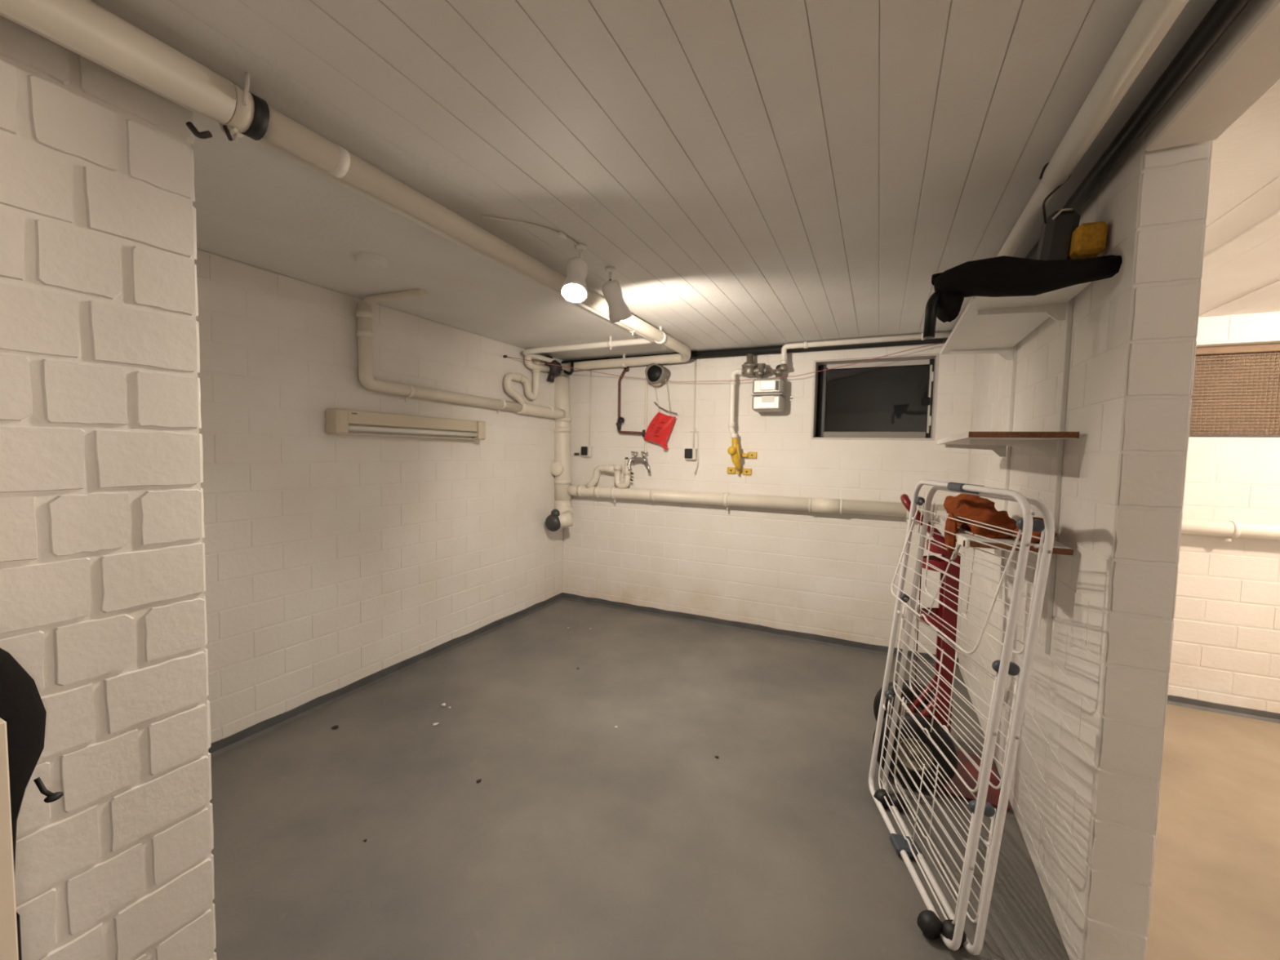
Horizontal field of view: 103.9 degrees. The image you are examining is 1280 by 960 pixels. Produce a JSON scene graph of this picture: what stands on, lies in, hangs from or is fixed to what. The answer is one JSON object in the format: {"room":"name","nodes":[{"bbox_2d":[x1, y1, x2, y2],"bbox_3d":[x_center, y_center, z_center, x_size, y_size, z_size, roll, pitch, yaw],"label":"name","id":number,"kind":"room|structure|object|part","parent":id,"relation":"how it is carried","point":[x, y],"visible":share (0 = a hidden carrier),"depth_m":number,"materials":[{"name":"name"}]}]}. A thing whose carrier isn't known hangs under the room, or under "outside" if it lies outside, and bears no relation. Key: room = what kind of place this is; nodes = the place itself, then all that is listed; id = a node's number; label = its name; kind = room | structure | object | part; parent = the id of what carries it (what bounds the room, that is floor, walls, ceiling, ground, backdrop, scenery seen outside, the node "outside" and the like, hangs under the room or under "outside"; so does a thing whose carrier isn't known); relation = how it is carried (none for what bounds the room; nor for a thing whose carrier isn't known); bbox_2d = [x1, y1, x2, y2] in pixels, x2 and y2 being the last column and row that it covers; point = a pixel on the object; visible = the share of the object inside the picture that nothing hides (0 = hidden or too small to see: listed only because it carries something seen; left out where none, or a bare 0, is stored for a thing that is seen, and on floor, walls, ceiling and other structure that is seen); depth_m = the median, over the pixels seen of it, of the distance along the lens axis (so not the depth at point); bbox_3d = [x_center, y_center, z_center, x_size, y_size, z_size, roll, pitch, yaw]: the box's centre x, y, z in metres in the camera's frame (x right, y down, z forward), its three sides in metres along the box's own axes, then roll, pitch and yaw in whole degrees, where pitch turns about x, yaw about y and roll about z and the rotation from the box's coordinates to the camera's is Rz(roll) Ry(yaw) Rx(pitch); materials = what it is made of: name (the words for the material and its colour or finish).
{"room":"utility area","nodes":[
{"label":"utility area","id":0,"kind":"room"},
{"bbox_2d":[0,15,217,959],"bbox_3d":[-2.027,0.212,0.197,1.047,2.037,2.614,3,4,25],"label":"wall pier","id":1,"kind":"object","parent":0,"point":[103,568],"visible":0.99,"depth_m":0.99,"materials":[{"name":"white brick"}]},
{"bbox_2d":[194,248,563,743],"bbox_3d":[-1.415,0.077,2.837,0.122,2.037,3.287,3,4,25],"label":"wall","id":2,"kind":"structure","parent":0,"point":[333,562],"depth_m":2.51,"materials":[{"name":"white paint"}]},
{"bbox_2d":[208,592,563,758],"bbox_3d":[-1.304,1.063,3.005,0.028,0.054,2.970,3,4,25],"label":"baseboard","id":3,"kind":"structure","parent":2,"relation":"attached to","point":[219,747],"depth_m":2.63,"materials":[{"name":"grey paint"}]},
{"bbox_2d":[325,408,485,439],"bbox_3d":[-1.267,-0.304,2.855,0.099,0.124,1.005,3,4,25],"label":"lamp","id":4,"kind":"object","parent":2,"relation":"attached to","point":[338,420],"visible":1,"depth_m":2.72,"materials":[{"name":"beige plastic"}]},
{"bbox_2d":[545,364,579,531],"bbox_3d":[-0.634,-0.269,4.089,0.232,1.356,0.340,1,3,5],"label":"stack","id":5,"kind":"object","parent":2,"relation":"attached to","point":[561,517],"visible":0.98,"depth_m":4.12,"materials":[{"name":"beige paint"}]},
{"bbox_2d":[89,0,1279,360],"bbox_3d":[0.873,-0.834,0.422,6.400,0.203,6.000,3,4,25],"label":"ceiling","id":6,"kind":"structure","parent":0,"point":[748,173],"depth_m":1.25,"materials":[{"name":"white paint"}]},
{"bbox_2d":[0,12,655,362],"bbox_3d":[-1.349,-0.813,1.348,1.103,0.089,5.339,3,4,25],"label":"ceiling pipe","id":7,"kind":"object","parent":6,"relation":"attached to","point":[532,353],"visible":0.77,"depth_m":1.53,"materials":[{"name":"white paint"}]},
{"bbox_2d":[544,355,573,382],"bbox_3d":[-0.642,-0.873,3.956,0.267,0.204,0.124,3,4,25],"label":"cluster","id":8,"kind":"object","parent":7,"relation":"attached to","point":[555,371],"visible":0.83,"depth_m":3.93,"materials":[{"name":"metal"}]},
{"bbox_3d":[-0.558,-0.878,3.926,0.091,0.113,0.026,3,4,29],"label":"black handle","id":9,"kind":"part","parent":8,"relation":"part of","materials":[{"name":"black plastic"}]},
{"bbox_2d":[0,0,690,371],"bbox_3d":[-1.293,-0.795,1.425,1.277,0.132,5.524,3,4,25],"label":"ceiling pipe","id":10,"kind":"object","parent":6,"relation":"attached to","point":[86,27],"visible":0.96,"depth_m":1.02,"materials":[{"name":"beige paint"}]},
{"bbox_2d":[355,288,565,418],"bbox_3d":[-0.878,-0.709,3.244,0.432,0.513,1.790,3,4,25],"label":"drain pipe","id":11,"kind":"object","parent":6,"relation":"attached to","point":[364,314],"visible":1,"depth_m":2.64,"materials":[{"name":"beige paint"}]},
{"bbox_2d":[503,353,550,404],"bbox_3d":[-0.820,-0.747,3.745,0.067,0.418,0.554,3,4,25],"label":"trap","id":12,"kind":"object","parent":11,"relation":"attached to","point":[536,367],"visible":0.98,"depth_m":3.70,"materials":[{"name":"beige paint"}]},
{"bbox_2d":[480,214,577,245],"bbox_3d":[-0.356,-0.850,1.700,0.353,0.016,0.059,-1,4,-35],"label":"cable","id":13,"kind":"object","parent":6,"relation":"attached to","point":[561,234],"visible":1,"depth_m":1.67,"materials":[{"name":"beige plastic"}]},
{"bbox_2d":[560,243,587,302],"bbox_3d":[-0.227,-0.752,1.805,0.094,0.217,0.137,2,3,11],"label":"spot lamp","id":14,"kind":"object","parent":6,"relation":"hanging from","point":[574,288],"visible":0.99,"depth_m":1.80,"materials":[{"name":"white metal"}]},
{"bbox_3d":[-0.234,-0.668,1.785,0.025,0.025,0.025,3,4,25],"label":"bulb","id":15,"kind":"part","parent":14,"relation":"part of","materials":[{"name":"white glass"}]},
{"bbox_3d":[-0.219,-0.828,1.846,0.014,0.040,0.013,3,4,25],"label":"stem","id":16,"kind":"part","parent":14,"relation":"part of","materials":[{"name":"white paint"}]},
{"bbox_2d":[601,266,631,323],"bbox_3d":[-0.092,-0.752,2.024,0.119,0.235,0.135,2,3,6],"label":"spot lamp","id":17,"kind":"object","parent":6,"relation":"hanging from","point":[619,311],"visible":1,"depth_m":2.00,"materials":[{"name":"white metal"}]},
{"bbox_3d":[-0.123,-0.838,2.066,0.014,0.040,0.013,3,4,25],"label":"stem","id":18,"kind":"part","parent":17,"relation":"part of","materials":[{"name":"white paint"}]},
{"bbox_2d":[778,331,951,371],"bbox_3d":[1.421,-0.807,3.158,1.072,0.184,0.068,3,4,25],"label":"gas pipe","id":19,"kind":"object","parent":6,"relation":"attached to","point":[783,366],"visible":0.94,"depth_m":3.18,"materials":[{"name":"white metal"}]},
{"bbox_2d":[560,0,1250,364],"bbox_3d":[-0.244,-0.821,1.672,2.913,0.058,4.293,3,4,25],"label":"pipe","id":20,"kind":"object","parent":6,"relation":"attached to","point":[1223,13],"visible":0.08,"depth_m":1.03,"materials":[{"name":"black plastic"}]},
{"bbox_2d":[996,0,1189,257],"bbox_3d":[0.922,-0.719,1.013,0.068,0.131,4.300,3,4,25],"label":"ceiling pipe","id":21,"kind":"object","parent":6,"relation":"attached to","point":[1153,19],"visible":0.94,"depth_m":0.96,"materials":[{"name":"paint"}]},
{"bbox_2d":[209,599,1279,959],"bbox_3d":[0.828,1.333,0.543,6.400,0.120,6.000,3,4,25],"label":"floor","id":22,"kind":"structure","parent":0,"point":[580,836],"depth_m":1.74,"materials":[{"name":"grey paint"}]},
{"bbox_2d":[0,717,18,959],"bbox_3d":[-1.040,0.794,0.522,0.030,0.878,0.506,3,4,25],"label":"board","id":23,"kind":"object","parent":22,"relation":"on","point":[8,924],"visible":1,"depth_m":0.72,"materials":[{"name":"beige wood"}]},
{"bbox_2d":[0,648,63,959],"bbox_3d":[-1.075,0.714,0.808,0.166,0.954,0.173,3,4,25],"label":"black rucksack","id":24,"kind":"object","parent":22,"relation":"on","point":[23,709],"visible":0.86,"depth_m":0.81,"materials":[{"name":"black fabric"}]},
{"bbox_3d":[-0.992,0.511,0.833,0.025,0.036,0.009,0,3,-13],"label":"pull cord","id":25,"kind":"part","parent":24,"relation":"part of","materials":[{"name":"black rubber"}]},
{"bbox_2d":[331,724,338,728],"bbox_3d":[-1.385,1.125,2.281,0.022,0.011,0.025,2,3,17],"label":"crumb","id":26,"kind":"object","parent":22,"relation":"on","point":[335,726],"visible":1,"depth_m":2.27,"materials":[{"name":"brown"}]},
{"bbox_2d":[872,493,1010,810],"bbox_3d":[1.218,0.629,2.030,0.460,1.133,0.389,3,4,25],"label":"truck","id":27,"kind":"object","parent":22,"relation":"on","point":[944,613],"visible":0.64,"depth_m":1.94,"materials":[{"name":"red paint"}]},
{"bbox_3d":[1.159,0.181,2.029,0.194,0.239,0.181,3,4,25],"label":"loop handle","id":28,"kind":"part","parent":27,"relation":"part of","materials":[{"name":"red paint"}]},
{"bbox_3d":[1.329,1.188,2.016,0.200,0.008,0.340,3,4,25],"label":"toe plate","id":29,"kind":"part","parent":27,"relation":"part of","materials":[{"name":"red paint"}]},
{"bbox_2d":[868,479,1054,955],"bbox_3d":[0.910,0.614,1.556,0.233,1.214,0.681,2,3,8],"label":"drying rack","id":30,"kind":"object","parent":22,"relation":"on","point":[951,931],"visible":1,"depth_m":1.36,"materials":[{"name":"white metal"}]},
{"bbox_3d":[0.935,0.805,1.876,0.031,0.031,0.020,7,4,7],"label":"pivot knob","id":31,"kind":"part","parent":30,"relation":"part of","materials":[{"name":"grey plastic"}]},
{"bbox_3d":[0.938,0.868,1.875,0.004,0.117,0.021,1,3,-11],"label":"brace rod","id":32,"kind":"part","parent":30,"relation":"part of","materials":[{"name":"white metal"}]},
{"bbox_3d":[0.985,0.874,1.869,0.004,0.117,0.021,1,3,-11],"label":"brace rod","id":33,"kind":"part","parent":30,"relation":"part of","materials":[{"name":"white metal"}]},
{"bbox_3d":[0.978,0.437,1.851,0.031,0.031,0.020,7,4,7],"label":"pivot knob","id":34,"kind":"part","parent":30,"relation":"part of","materials":[{"name":"grey plastic"}]},
{"bbox_3d":[0.981,0.500,1.850,0.004,0.117,0.021,1,3,-11],"label":"brace rod","id":35,"kind":"part","parent":30,"relation":"part of","materials":[{"name":"white metal"}]},
{"bbox_3d":[1.028,0.506,1.844,0.004,0.117,0.021,1,3,-11],"label":"brace rod","id":36,"kind":"part","parent":30,"relation":"part of","materials":[{"name":"white metal"}]},
{"bbox_3d":[1.020,0.077,1.826,0.031,0.031,0.020,7,4,7],"label":"pivot knob","id":37,"kind":"part","parent":30,"relation":"part of","materials":[{"name":"grey plastic"}]},
{"bbox_3d":[1.024,0.140,1.825,0.004,0.117,0.021,1,3,-11],"label":"brace rod","id":38,"kind":"part","parent":30,"relation":"part of","materials":[{"name":"white metal"}]},
{"bbox_3d":[1.071,0.146,1.820,0.004,0.117,0.021,1,3,-11],"label":"brace rod","id":39,"kind":"part","parent":30,"relation":"part of","materials":[{"name":"white metal"}]},
{"bbox_3d":[0.859,0.837,1.281,0.031,0.031,0.020,7,4,7],"label":"pivot knob","id":40,"kind":"part","parent":30,"relation":"part of","materials":[{"name":"grey plastic"}]},
{"bbox_3d":[0.886,0.841,1.278,0.031,0.031,0.020,7,4,7],"label":"pivot knob","id":41,"kind":"part","parent":30,"relation":"part of","materials":[{"name":"grey plastic"}]},
{"bbox_3d":[0.902,0.469,1.256,0.031,0.031,0.020,7,4,7],"label":"pivot knob","id":42,"kind":"part","parent":30,"relation":"part of","materials":[{"name":"grey plastic"}]},
{"bbox_3d":[0.930,0.472,1.252,0.031,0.031,0.020,7,4,7],"label":"pivot knob","id":43,"kind":"part","parent":30,"relation":"part of","materials":[{"name":"grey plastic"}]},
{"bbox_3d":[0.945,0.109,1.231,0.031,0.031,0.020,7,4,7],"label":"pivot knob","id":44,"kind":"part","parent":30,"relation":"part of","materials":[{"name":"grey plastic"}]},
{"bbox_3d":[0.972,0.112,1.228,0.031,0.031,0.020,7,4,7],"label":"pivot knob","id":45,"kind":"part","parent":30,"relation":"part of","materials":[{"name":"grey plastic"}]},
{"bbox_2d":[815,365,820,437],"bbox_3d":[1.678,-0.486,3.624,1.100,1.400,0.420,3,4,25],"label":"window frame","id":46,"kind":"structure","parent":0,"point":[819,372],"depth_m":3.96,"materials":[{"name":"grey metal"}]},
{"bbox_2d":[562,311,1279,713],"bbox_3d":[2.043,0.133,3.124,6.120,2.037,0.201,3,4,25],"label":"wall","id":47,"kind":"structure","parent":0,"point":[824,574],"depth_m":3.42,"materials":[{"name":"white brick"}]},
{"bbox_2d":[581,368,592,457],"bbox_3d":[-0.434,-0.568,4.133,0.084,0.751,0.053,3,4,25],"label":"wall socket","id":48,"kind":"object","parent":47,"relation":"attached to","point":[587,451],"visible":0.93,"depth_m":4.13,"materials":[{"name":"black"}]},
{"bbox_2d":[581,445,592,457],"bbox_3d":[-0.441,-0.237,4.151,0.084,0.088,0.053,3,4,25],"label":"socket","id":49,"kind":"object","parent":48,"relation":"attached to","point":[587,451],"depth_m":4.13,"materials":[{"name":"white plastic"}]},
{"bbox_2d":[616,366,645,436],"bbox_3d":[-0.072,-0.621,3.931,0.257,0.562,0.107,3,4,25],"label":"copper feed","id":50,"kind":"object","parent":47,"relation":"attached to","point":[620,420],"visible":0.99,"depth_m":3.97,"materials":[{"name":"red metal"}]},
{"bbox_3d":[-0.144,-0.473,3.938,0.048,0.044,0.035,0,4,-25],"label":"valve knob","id":51,"kind":"part","parent":50,"relation":"part of","materials":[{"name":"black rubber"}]},
{"bbox_2d":[626,451,650,472],"bbox_3d":[0.002,-0.141,3.916,0.194,0.165,0.101,3,4,25],"label":"tap","id":52,"kind":"object","parent":47,"relation":"attached to","point":[635,459],"visible":1,"depth_m":3.91,"materials":[{"name":"silver metal"}]},
{"bbox_2d":[644,461,650,472],"bbox_3d":[0.058,-0.101,3.881,0.063,0.091,0.027,4,4,44],"label":"outlet","id":53,"kind":"object","parent":52,"relation":"attached to","point":[646,463],"depth_m":3.87,"materials":[{"name":"silver metal"}]},
{"bbox_2d":[644,364,648,457],"bbox_3d":[0.008,-0.561,3.923,0.103,0.769,0.027,3,4,25],"label":"conduit","id":54,"kind":"object","parent":47,"relation":"attached to","point":[646,392],"visible":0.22,"depth_m":3.90,"materials":[{"name":"beige paint"}]},
{"bbox_2d":[644,363,671,386],"bbox_3d":[0.144,-0.797,3.822,0.164,0.171,0.196,3,4,25],"label":"stub","id":55,"kind":"object","parent":47,"relation":"attached to","point":[655,373],"visible":1,"depth_m":3.76,"materials":[{"name":"grey plastic"}]},
{"bbox_2d":[684,359,698,473],"bbox_3d":[0.394,-0.478,3.741,0.101,0.861,0.053,3,4,25],"label":"wall socket","id":56,"kind":"object","parent":47,"relation":"attached to","point":[690,453],"visible":1,"depth_m":3.74,"materials":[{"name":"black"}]},
{"bbox_2d":[684,448,697,460],"bbox_3d":[0.381,-0.195,3.761,0.084,0.088,0.053,3,4,25],"label":"socket","id":57,"kind":"object","parent":56,"relation":"attached to","point":[690,453],"depth_m":3.74,"materials":[{"name":"white plastic"}]},
{"bbox_2d":[502,339,944,382],"bbox_3d":[0.484,-0.795,3.524,2.861,0.200,0.528,2,3,11],"label":"clothesline","id":58,"kind":"object","parent":47,"relation":"attached to","point":[504,356],"visible":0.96,"depth_m":3.50,"materials":[{"name":"red plastic"}]},
{"bbox_2d":[644,378,677,449],"bbox_3d":[0.151,-0.498,3.812,0.271,0.531,0.040,3,4,25],"label":"bag","id":59,"kind":"object","parent":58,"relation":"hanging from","point":[659,429],"visible":0.98,"depth_m":3.81,"materials":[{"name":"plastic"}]},
{"bbox_3d":[0.194,-0.548,3.808,0.193,0.099,0.006,3,4,25],"label":"hanger rod","id":60,"kind":"part","parent":59,"relation":"part of","materials":[{"name":"metal"}]},
{"bbox_2d":[727,437,756,475],"bbox_3d":[0.708,-0.167,3.555,0.211,0.263,0.140,3,4,25],"label":"gas valve","id":61,"kind":"object","parent":47,"relation":"attached to","point":[733,451],"visible":1,"depth_m":3.55,"materials":[{"name":"yellow paint"}]},
{"bbox_2d":[728,368,742,438],"bbox_3d":[0.674,-0.538,3.530,0.095,0.492,0.059,3,4,25],"label":"gas riser","id":62,"kind":"object","parent":61,"relation":"attached to","point":[736,371],"visible":0.98,"depth_m":3.52,"materials":[{"name":"white paint"}]},
{"bbox_2d":[741,353,771,376],"bbox_3d":[0.801,-0.794,3.451,0.201,0.148,0.108,3,4,25],"label":"gas regulator","id":63,"kind":"object","parent":62,"relation":"attached to","point":[749,368],"visible":0.98,"depth_m":3.43,"materials":[{"name":"grey metal"}]},
{"bbox_3d":[0.691,-0.197,3.521,0.032,0.110,0.024,3,4,25],"label":"valve lever","id":64,"kind":"part","parent":61,"relation":"part of","materials":[{"name":"yellow paint"}]},
{"bbox_3d":[0.747,-0.177,3.583,0.050,0.026,0.020,3,4,25],"label":"bracket arm","id":65,"kind":"part","parent":61,"relation":"part of","materials":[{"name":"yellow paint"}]},
{"bbox_2d":[567,484,946,524],"bbox_3d":[0.681,0.160,3.602,2.820,0.132,0.118,3,4,25],"label":"drain pipe","id":66,"kind":"object","parent":47,"relation":"attached to","point":[811,504],"visible":0.91,"depth_m":3.49,"materials":[{"name":"beige paint"}]},
{"bbox_2d":[585,457,633,488],"bbox_3d":[-0.246,-0.047,4.013,0.436,0.275,0.066,3,4,25],"label":"trap","id":67,"kind":"object","parent":66,"relation":"attached to","point":[616,469],"visible":1,"depth_m":3.96,"materials":[{"name":"beige paint"}]},
{"bbox_2d":[562,592,959,667],"bbox_3d":[0.642,1.064,3.713,2.927,0.054,0.028,3,4,25],"label":"baseboard","id":68,"kind":"structure","parent":47,"relation":"attached to","point":[811,637],"depth_m":3.63,"materials":[{"name":"grey paint"}]},
{"bbox_2d":[750,364,786,412],"bbox_3d":[0.878,-0.626,3.419,0.212,0.314,0.173,3,4,25],"label":"gas meter","id":69,"kind":"object","parent":47,"relation":"attached to","point":[768,395],"visible":0.94,"depth_m":3.36,"materials":[{"name":"silver metal"}]},
{"bbox_3d":[0.853,-0.502,3.356,0.096,0.026,0.004,3,4,25],"label":"type plate","id":70,"kind":"part","parent":69,"relation":"part of","materials":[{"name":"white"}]},
{"bbox_3d":[0.857,-0.543,3.354,0.080,0.042,0.004,3,4,25],"label":"type plate","id":71,"kind":"part","parent":69,"relation":"part of","materials":[{"name":"grey"}]},
{"bbox_3d":[0.854,-0.632,3.345,0.104,0.066,0.020,3,4,25],"label":"dial plate","id":72,"kind":"part","parent":69,"relation":"part of","materials":[{"name":"white plastic"}]},
{"bbox_2d":[810,353,938,440],"bbox_3d":[1.534,-0.530,3.315,0.729,0.533,0.165,3,4,25],"label":"window","id":73,"kind":"structure","parent":47,"relation":"in","point":[886,397],"depth_m":3.34,"materials":[{"name":"black metal"}]},
{"bbox_3d":[1.560,-0.301,3.360,0.621,0.044,0.045,3,4,25],"label":"rail","id":74,"kind":"part","parent":73,"relation":"part of","materials":[{"name":"grey"}]},
{"bbox_3d":[1.569,-0.532,3.362,0.631,0.448,0.004,3,4,25],"label":"pane","id":75,"kind":"part","parent":73,"relation":"part of","materials":[{"name":"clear glass"}]},
{"bbox_3d":[1.828,-0.504,3.203,0.045,0.050,0.022,3,4,25],"label":"handle","id":76,"kind":"part","parent":73,"relation":"part of","materials":[{"name":"black plastic"}]},
{"bbox_2d":[1167,694,1279,723],"bbox_3d":[3.041,1.180,2.575,2.158,0.049,0.028,3,4,25],"label":"baseboard","id":77,"kind":"structure","parent":47,"relation":"attached to","point":[1261,715],"depth_m":2.58,"materials":[{"name":"grey paint"}]},
{"bbox_2d":[1181,519,1279,542],"bbox_3d":[3.223,0.266,2.396,2.554,0.112,0.115,3,4,25],"label":"drain pipe","id":78,"kind":"object","parent":47,"relation":"attached to","point":[1231,529],"visible":0.46,"depth_m":2.49,"materials":[{"name":"white paint"}]},
{"bbox_2d":[1188,337,1279,440],"bbox_3d":[3.250,-0.444,2.479,0.838,0.500,0.122,3,4,25],"label":"window blind","id":79,"kind":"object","parent":47,"relation":"in","point":[1236,394],"depth_m":2.59,"materials":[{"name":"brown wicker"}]},
{"bbox_3d":[3.251,-0.221,2.504,0.778,0.012,0.012,3,4,25],"label":"rail","id":80,"kind":"part","parent":79,"relation":"part of","materials":[{"name":"metal"}]},
{"bbox_2d":[958,128,1213,959],"bbox_3d":[1.593,0.182,2.077,0.116,2.037,2.081,3,4,25],"label":"wall","id":81,"kind":"structure","parent":0,"point":[1085,790],"depth_m":1.20,"materials":[{"name":"white brick"}]},
{"bbox_2d":[933,511,1073,561],"bbox_3d":[1.223,0.191,1.803,0.285,0.075,0.913,3,4,25],"label":"wall shelf","id":82,"kind":"object","parent":81,"relation":"attached to","point":[963,540],"visible":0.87,"depth_m":1.44,"materials":[{"name":"brown wood"},{"name":"white paint"}]},
{"bbox_2d":[943,493,1056,553],"bbox_3d":[1.204,0.147,1.756,0.263,0.192,0.750,3,4,25],"label":"fleece","id":83,"kind":"object","parent":82,"relation":"on","point":[975,508],"visible":0.81,"depth_m":1.60},
{"bbox_2d":[936,431,1079,457],"bbox_3d":[1.252,-0.120,1.793,0.251,0.067,0.880,3,4,25],"label":"wall shelf","id":84,"kind":"object","parent":81,"relation":"attached to","point":[1046,442],"visible":1,"depth_m":1.52,"materials":[{"name":"brown laminate"}]},
{"bbox_2d":[998,343,1017,599],"bbox_3d":[1.551,-0.102,2.106,0.010,1.220,0.012,3,4,25],"label":"shelf rail","id":85,"kind":"object","parent":81,"relation":"attached to","point":[1015,353],"visible":0.58,"depth_m":2.10,"materials":[{"name":"white metal"}]},
{"bbox_2d":[940,281,1092,359],"bbox_3d":[1.262,-0.524,1.774,0.251,0.067,0.952,3,4,25],"label":"wall shelf","id":86,"kind":"object","parent":81,"relation":"attached to","point":[987,325],"visible":0.72,"depth_m":1.68,"materials":[{"name":"white laminate"}]},
{"bbox_2d":[922,254,1122,338],"bbox_3d":[0.991,-0.496,1.325,0.201,0.197,0.415,-2,4,-43],"label":"bag","id":87,"kind":"object","parent":86,"relation":"on","point":[1002,276],"visible":1,"depth_m":1.28,"materials":[{"name":"black fabric"}]},
{"bbox_3d":[0.853,-0.478,1.429,0.080,0.143,0.030,1,3,1],"label":"bag handle","id":88,"kind":"part","parent":87,"relation":"part of","materials":[{"name":"black fabric"}]},
{"bbox_2d":[1035,208,1080,260],"bbox_3d":[1.118,-0.627,1.345,0.083,0.173,0.090,3,4,25],"label":"case","id":89,"kind":"object","parent":86,"relation":"on","point":[1055,236],"visible":0.73,"depth_m":1.32,"materials":[{"name":"grey plastic"}]},
{"bbox_2d":[1069,221,1108,259],"bbox_3d":[1.151,-0.611,1.292,0.065,0.080,0.080,3,4,25],"label":"sponge","id":90,"kind":"object","parent":86,"relation":"on","point":[1088,240],"visible":0.76,"depth_m":1.26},
{"bbox_2d":[1044,297,1073,654],"bbox_3d":[1.265,-0.075,1.506,0.010,1.220,0.012,3,4,25],"label":"shelf rail","id":91,"kind":"object","parent":81,"relation":"attached to","point":[1070,306],"visible":0.72,"depth_m":1.50,"materials":[{"name":"white metal"}]},
{"bbox_2d":[1145,0,1279,151],"bbox_3d":[0.665,-0.705,0.033,0.115,0.075,2.309,3,4,25],"label":"lintel","id":92,"kind":"object","parent":81,"relation":"on","point":[1242,65],"visible":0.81,"depth_m":0.90,"materials":[{"name":"white paint"}]}
]}

